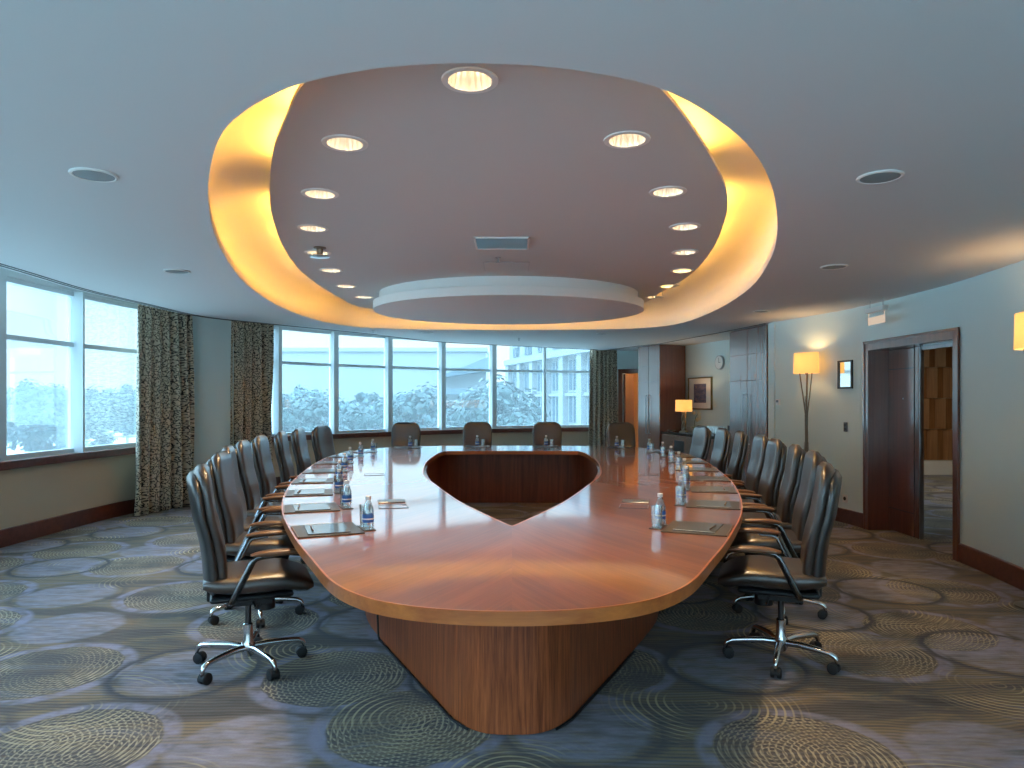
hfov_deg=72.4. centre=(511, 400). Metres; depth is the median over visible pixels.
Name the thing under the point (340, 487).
tumbler
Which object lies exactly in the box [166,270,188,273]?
grille
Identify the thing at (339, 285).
ceiling light
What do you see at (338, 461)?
water bottle
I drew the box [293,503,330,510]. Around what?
notepad
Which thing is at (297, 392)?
tree
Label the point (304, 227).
ceiling light
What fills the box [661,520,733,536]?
desk mat
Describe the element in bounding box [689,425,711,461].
office chair
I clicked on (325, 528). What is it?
notepad
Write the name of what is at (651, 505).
tumbler
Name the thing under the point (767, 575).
office chair
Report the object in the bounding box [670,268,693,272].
ceiling light
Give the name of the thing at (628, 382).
door
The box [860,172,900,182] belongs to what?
grille
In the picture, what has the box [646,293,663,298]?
ceiling light
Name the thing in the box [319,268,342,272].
ceiling light
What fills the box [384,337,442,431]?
window
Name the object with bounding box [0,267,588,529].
wall
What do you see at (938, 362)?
wall panel
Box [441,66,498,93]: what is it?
ceiling light
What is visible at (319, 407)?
tree
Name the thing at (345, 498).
water bottle
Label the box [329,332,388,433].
window
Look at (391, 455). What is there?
hatch
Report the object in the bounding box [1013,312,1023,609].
floor lamp
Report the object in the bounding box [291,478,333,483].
desk mat
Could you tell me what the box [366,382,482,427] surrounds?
tree
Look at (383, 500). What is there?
hatch
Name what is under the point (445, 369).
window
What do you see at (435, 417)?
tree
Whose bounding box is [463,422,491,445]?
office chair
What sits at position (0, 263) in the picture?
trim
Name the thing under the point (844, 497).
power socket
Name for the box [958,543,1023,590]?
baseboard
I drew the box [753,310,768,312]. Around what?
ceiling speaker
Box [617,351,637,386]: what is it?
wall
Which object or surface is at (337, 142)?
ceiling light
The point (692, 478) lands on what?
desk mat
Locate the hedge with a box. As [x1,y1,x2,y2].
[285,392,488,431]
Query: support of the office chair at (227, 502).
on the floor
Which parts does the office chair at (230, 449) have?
backrest, armrest, seat, armrest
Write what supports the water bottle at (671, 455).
on the coaster
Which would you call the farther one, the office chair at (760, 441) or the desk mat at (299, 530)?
the office chair at (760, 441)
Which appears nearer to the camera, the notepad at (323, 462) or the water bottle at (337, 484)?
the water bottle at (337, 484)
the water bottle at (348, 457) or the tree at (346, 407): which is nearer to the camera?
the water bottle at (348, 457)
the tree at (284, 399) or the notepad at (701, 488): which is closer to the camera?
the notepad at (701, 488)
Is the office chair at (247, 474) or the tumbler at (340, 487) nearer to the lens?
the tumbler at (340, 487)
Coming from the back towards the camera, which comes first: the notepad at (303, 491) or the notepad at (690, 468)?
the notepad at (690, 468)
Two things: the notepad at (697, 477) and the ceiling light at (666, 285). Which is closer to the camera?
the notepad at (697, 477)
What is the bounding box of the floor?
[0,475,1023,767]
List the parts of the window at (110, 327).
pane, pane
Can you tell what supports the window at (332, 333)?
in the wall at (35, 493)
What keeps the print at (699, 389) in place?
attached to the framed picture at (700, 389)
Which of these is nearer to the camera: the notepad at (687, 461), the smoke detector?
the smoke detector
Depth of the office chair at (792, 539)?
4.57 m
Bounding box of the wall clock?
[715,355,724,369]
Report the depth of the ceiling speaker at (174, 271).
5.71 m
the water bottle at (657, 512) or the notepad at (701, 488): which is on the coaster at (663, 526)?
the water bottle at (657, 512)
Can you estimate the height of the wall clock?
0.250 m
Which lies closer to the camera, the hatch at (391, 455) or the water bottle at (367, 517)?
the water bottle at (367, 517)
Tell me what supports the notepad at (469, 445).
on the desk mat
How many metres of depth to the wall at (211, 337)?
9.82 m
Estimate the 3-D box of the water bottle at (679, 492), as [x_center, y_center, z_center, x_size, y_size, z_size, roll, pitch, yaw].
[1.120,0.589,4.627,0.060,0.171,0.060,0,0,-9]
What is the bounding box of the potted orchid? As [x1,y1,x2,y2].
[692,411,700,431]
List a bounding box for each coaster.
[357,525,375,530]
[649,523,667,529]
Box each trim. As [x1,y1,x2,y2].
[0,263,593,349]
[0,447,135,470]
[272,427,588,441]
[606,323,764,350]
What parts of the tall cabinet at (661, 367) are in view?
door, door, door, door, door, door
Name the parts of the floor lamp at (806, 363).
stem, lamp shade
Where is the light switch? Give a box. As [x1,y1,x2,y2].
[844,422,847,431]
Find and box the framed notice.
[837,360,852,388]
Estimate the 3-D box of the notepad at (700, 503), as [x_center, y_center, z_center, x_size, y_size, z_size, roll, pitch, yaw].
[1.310,0.671,4.546,0.210,0.005,0.280,0,0,16]
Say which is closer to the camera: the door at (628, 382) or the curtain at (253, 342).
the curtain at (253, 342)
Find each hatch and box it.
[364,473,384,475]
[378,499,408,508]
[389,455,404,456]
[619,455,634,456]
[619,499,648,508]
[639,473,659,475]
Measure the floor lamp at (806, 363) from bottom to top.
2.014 m
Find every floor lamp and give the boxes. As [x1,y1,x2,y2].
[793,352,818,452]
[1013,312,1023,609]
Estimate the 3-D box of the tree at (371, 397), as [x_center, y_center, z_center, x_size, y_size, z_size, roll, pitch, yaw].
[-9.821,1.726,49.397,2.975,4.621,2.692,0,0,22]
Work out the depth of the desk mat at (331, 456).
8.32 m
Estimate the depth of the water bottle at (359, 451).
8.41 m
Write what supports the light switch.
attached to the wall at (984, 306)
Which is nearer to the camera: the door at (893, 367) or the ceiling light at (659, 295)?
the door at (893, 367)
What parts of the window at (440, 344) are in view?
pane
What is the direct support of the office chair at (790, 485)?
on the floor
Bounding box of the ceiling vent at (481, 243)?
[473,237,529,249]
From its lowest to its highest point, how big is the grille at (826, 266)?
0.009 m
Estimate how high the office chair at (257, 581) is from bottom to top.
1.090 m
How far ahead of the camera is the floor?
3.60 m
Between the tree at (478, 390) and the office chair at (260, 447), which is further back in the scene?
the tree at (478, 390)
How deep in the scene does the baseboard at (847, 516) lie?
8.06 m
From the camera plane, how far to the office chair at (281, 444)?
7.50 m
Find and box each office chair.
[186,463,313,684]
[206,451,304,627]
[220,445,284,531]
[233,440,305,563]
[250,435,297,501]
[273,431,308,490]
[291,428,310,474]
[311,425,335,461]
[391,422,420,446]
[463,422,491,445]
[532,422,561,445]
[606,422,635,446]
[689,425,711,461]
[710,428,730,473]
[715,431,748,488]
[718,462,841,678]
[724,438,786,562]
[725,434,769,498]
[730,450,827,624]
[740,444,805,529]
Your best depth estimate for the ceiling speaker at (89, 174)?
3.27 m
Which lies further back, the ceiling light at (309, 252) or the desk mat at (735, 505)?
the ceiling light at (309, 252)
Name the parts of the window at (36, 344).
pane, pane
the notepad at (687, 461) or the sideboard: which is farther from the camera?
the sideboard
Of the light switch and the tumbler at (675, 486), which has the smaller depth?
the tumbler at (675, 486)
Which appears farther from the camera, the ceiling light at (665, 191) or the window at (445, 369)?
the window at (445, 369)
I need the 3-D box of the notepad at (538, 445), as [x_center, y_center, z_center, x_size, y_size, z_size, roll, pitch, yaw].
[0.518,0.671,10.339,0.280,0.005,0.210,0,0,4]
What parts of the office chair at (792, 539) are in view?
leg, seat, armrest, armrest, backrest, leg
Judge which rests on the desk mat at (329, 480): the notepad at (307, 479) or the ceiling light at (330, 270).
the notepad at (307, 479)
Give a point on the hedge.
(361, 397)
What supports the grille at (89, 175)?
attached to the ceiling speaker at (89, 174)
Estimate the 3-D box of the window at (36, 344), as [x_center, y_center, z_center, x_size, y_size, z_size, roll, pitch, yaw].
[-4.957,-0.318,7.325,0.185,1.815,1.189,0,0,3]
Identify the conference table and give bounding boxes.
[281,446,742,734]
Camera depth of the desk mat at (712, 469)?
6.74 m
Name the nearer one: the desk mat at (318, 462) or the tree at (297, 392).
the desk mat at (318, 462)
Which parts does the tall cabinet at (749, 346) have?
door, door, door, handle, handle, door, door, door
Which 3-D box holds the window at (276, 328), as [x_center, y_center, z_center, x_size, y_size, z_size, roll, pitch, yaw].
[-3.948,-0.318,11.348,0.185,1.815,0.301,0,0,29]
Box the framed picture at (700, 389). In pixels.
[688,377,712,409]
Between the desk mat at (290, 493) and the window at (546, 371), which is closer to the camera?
the desk mat at (290, 493)
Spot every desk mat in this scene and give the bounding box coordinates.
[284,502,339,513]
[285,489,332,496]
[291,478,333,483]
[291,522,364,537]
[302,469,334,473]
[314,461,347,464]
[327,455,357,457]
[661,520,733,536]
[675,460,708,463]
[683,467,719,471]
[686,499,739,509]
[690,476,730,481]
[691,486,737,493]
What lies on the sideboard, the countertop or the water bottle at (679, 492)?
the countertop
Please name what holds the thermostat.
attached to the wall at (984, 306)
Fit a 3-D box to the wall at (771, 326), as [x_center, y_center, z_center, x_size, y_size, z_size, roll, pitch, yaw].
[3.920,0.000,9.591,0.786,2.860,0.160,0,0,-7]
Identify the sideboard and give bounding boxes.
[661,431,729,473]
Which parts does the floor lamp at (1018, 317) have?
lamp shade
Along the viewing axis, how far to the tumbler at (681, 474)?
5.29 m
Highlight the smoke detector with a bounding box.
[310,246,329,258]
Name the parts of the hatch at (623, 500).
panel, frame, lid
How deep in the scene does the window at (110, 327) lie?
8.54 m
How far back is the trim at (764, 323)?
11.55 m
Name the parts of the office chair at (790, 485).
armrest, seat, armrest, backrest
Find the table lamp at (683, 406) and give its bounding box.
[675,400,691,431]
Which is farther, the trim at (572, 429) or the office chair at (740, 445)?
the trim at (572, 429)
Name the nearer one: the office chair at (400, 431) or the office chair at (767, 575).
the office chair at (767, 575)
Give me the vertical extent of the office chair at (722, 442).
1.090 m
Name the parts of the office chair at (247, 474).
backrest, seat, armrest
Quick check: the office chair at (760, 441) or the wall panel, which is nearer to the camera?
the office chair at (760, 441)
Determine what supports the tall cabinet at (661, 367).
on the floor
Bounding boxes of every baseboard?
[0,475,295,547]
[835,507,862,527]
[924,460,951,474]
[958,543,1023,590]
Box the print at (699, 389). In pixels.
[694,384,705,402]
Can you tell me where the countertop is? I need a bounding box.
[661,431,714,438]
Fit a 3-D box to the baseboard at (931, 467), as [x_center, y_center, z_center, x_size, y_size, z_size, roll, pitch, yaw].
[7.080,1.295,13.535,4.160,0.270,0.130,0,0,0]
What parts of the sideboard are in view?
door, door, door, door, door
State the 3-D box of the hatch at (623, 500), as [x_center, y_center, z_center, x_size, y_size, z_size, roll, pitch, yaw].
[0.805,0.676,4.590,0.184,0.006,0.375,0,0,13]
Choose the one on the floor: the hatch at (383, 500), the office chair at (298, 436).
the office chair at (298, 436)
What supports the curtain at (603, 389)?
hanging from the ceiling
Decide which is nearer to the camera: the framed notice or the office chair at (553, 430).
the framed notice
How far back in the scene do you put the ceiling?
3.37 m
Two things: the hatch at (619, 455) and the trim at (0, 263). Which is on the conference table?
the hatch at (619, 455)
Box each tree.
[282,385,328,430]
[282,389,375,431]
[282,391,310,432]
[321,398,378,428]
[354,392,383,429]
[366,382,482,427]
[382,390,433,424]
[425,400,460,427]
[446,396,478,421]
[447,373,550,426]
[459,390,499,420]
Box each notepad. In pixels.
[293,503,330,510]
[294,489,324,494]
[298,478,327,482]
[304,522,350,534]
[310,469,333,471]
[320,461,342,463]
[469,445,487,446]
[537,445,556,446]
[673,521,722,532]
[680,460,701,462]
[689,467,711,470]
[695,476,722,479]
[696,500,730,507]
[699,486,727,491]
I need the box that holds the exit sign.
[865,305,887,325]
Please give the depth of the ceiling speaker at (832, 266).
5.51 m
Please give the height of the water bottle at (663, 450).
0.171 m
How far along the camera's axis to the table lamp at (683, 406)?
12.54 m
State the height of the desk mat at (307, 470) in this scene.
0.006 m
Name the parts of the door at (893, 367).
edge plate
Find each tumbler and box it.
[340,487,348,505]
[359,504,370,526]
[651,505,662,527]
[675,486,684,504]
[681,474,688,489]
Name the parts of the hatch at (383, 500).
lid, panel, frame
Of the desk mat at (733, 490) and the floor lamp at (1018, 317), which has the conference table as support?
the desk mat at (733, 490)
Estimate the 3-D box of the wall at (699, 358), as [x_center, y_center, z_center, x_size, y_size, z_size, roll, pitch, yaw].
[3.778,0.000,12.253,0.284,2.860,5.194,0,0,-15]
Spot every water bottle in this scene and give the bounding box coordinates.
[335,460,342,480]
[335,469,342,492]
[341,453,347,471]
[342,480,351,507]
[347,447,352,462]
[358,442,362,456]
[362,496,373,529]
[655,493,665,525]
[660,442,664,455]
[668,446,673,461]
[677,476,685,502]
[681,458,687,477]
[682,466,689,488]
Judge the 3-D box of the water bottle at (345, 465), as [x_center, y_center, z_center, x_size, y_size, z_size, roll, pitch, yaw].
[-1.598,0.589,6.674,0.060,0.171,0.060,0,0,-25]
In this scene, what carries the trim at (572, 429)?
attached to the wall at (35, 493)
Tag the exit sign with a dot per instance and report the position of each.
(881, 318)
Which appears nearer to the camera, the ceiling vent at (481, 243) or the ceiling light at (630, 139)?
the ceiling light at (630, 139)
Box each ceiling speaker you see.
[68,167,118,182]
[163,269,190,273]
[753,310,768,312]
[820,264,847,269]
[856,169,904,183]
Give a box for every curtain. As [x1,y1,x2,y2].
[134,304,194,516]
[230,321,273,463]
[589,350,617,445]
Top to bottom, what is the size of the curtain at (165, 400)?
2.788 m
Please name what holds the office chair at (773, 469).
on the floor
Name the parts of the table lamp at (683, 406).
stem, lamp shade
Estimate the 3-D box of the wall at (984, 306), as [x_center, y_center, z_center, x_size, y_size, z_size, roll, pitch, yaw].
[3.539,0.000,3.799,1.056,2.860,11.801,0,0,5]
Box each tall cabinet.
[638,344,684,448]
[730,324,767,484]
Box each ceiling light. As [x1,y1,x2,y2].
[297,224,328,231]
[301,188,338,199]
[304,250,330,254]
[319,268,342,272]
[321,134,367,151]
[335,284,355,287]
[355,296,372,298]
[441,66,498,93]
[604,130,650,148]
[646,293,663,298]
[649,186,686,197]
[659,284,678,287]
[669,223,700,230]
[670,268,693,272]
[671,249,698,254]
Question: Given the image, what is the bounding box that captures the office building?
[504,346,589,424]
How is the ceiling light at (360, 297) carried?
attached to the ceiling
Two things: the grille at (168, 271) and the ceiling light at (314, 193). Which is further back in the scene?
the grille at (168, 271)
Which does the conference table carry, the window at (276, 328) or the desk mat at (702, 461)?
the desk mat at (702, 461)
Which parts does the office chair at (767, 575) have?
leg, leg, seat, armrest, leg, armrest, leg, leg, backrest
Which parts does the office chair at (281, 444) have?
backrest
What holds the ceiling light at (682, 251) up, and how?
attached to the ceiling
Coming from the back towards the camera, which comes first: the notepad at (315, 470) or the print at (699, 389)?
the print at (699, 389)
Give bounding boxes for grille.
[72,170,114,181]
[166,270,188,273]
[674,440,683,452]
[822,265,845,268]
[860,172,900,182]
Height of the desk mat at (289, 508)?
0.006 m
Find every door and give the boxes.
[618,369,638,446]
[863,327,959,561]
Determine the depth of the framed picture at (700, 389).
12.99 m
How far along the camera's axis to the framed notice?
8.16 m
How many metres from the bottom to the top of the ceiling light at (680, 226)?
0.116 m
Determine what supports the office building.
on the ground
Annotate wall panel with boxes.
[924,347,951,459]
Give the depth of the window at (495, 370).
14.76 m
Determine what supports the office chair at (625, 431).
on the floor
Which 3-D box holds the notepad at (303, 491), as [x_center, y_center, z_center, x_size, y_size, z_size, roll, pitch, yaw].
[-1.489,0.671,5.154,0.210,0.005,0.280,0,0,-14]
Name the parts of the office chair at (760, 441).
backrest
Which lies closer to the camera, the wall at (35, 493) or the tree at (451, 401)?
the wall at (35, 493)
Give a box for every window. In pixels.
[0,274,83,460]
[71,294,137,451]
[271,326,334,435]
[272,325,279,436]
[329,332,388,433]
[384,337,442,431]
[437,342,492,429]
[489,345,544,428]
[545,348,589,427]
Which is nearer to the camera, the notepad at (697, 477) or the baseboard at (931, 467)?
the notepad at (697, 477)
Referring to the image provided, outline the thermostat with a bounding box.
[776,399,780,404]
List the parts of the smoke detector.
stem, plate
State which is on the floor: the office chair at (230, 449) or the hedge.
the office chair at (230, 449)
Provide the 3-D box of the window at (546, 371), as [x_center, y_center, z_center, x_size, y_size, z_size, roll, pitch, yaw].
[1.226,-0.318,15.281,1.134,1.815,0.185,0,0,-12]
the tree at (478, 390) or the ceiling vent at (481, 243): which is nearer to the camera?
the ceiling vent at (481, 243)
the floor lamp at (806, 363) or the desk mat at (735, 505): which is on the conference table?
the desk mat at (735, 505)
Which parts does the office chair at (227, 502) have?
leg, backrest, armrest, leg, seat, armrest, leg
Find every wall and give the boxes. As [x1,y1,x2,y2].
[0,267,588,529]
[192,316,233,469]
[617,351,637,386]
[685,340,730,430]
[768,322,774,438]
[775,260,1023,567]
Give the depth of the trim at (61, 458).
7.59 m
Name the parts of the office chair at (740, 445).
backrest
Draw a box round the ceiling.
[0,0,1023,350]
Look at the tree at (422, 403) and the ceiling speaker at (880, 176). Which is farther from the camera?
the tree at (422, 403)
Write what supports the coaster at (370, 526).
on the conference table
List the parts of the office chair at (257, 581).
backrest, leg, leg, armrest, armrest, leg, seat, leg, leg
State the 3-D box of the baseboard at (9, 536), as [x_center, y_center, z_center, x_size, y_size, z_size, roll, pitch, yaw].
[-3.095,1.343,7.365,4.312,0.175,18.312,0,0,18]
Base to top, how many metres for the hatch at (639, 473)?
0.003 m
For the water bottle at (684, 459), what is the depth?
6.10 m
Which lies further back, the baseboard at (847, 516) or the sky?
the sky
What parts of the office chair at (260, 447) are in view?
backrest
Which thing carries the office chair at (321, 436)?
on the floor
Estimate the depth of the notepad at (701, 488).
5.33 m
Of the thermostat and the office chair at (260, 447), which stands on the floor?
the office chair at (260, 447)
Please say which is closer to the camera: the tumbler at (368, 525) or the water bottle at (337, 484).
the tumbler at (368, 525)
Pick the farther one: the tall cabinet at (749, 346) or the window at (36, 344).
the tall cabinet at (749, 346)
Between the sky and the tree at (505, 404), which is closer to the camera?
the tree at (505, 404)
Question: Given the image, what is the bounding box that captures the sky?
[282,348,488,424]
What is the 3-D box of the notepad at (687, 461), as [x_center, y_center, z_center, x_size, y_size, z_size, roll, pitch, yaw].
[1.974,0.671,7.729,0.210,0.005,0.280,0,0,9]
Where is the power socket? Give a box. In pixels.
[842,494,847,502]
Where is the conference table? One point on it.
(510, 629)
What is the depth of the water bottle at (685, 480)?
5.36 m
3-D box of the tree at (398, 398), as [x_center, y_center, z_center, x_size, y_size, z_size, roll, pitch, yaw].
[-8.606,1.583,57.225,4.360,4.909,4.687,0,0,-21]
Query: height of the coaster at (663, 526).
0.004 m
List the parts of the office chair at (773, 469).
leg, seat, backrest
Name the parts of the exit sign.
panel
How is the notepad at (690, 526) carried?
on the desk mat at (724, 530)
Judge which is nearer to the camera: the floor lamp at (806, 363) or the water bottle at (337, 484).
the water bottle at (337, 484)

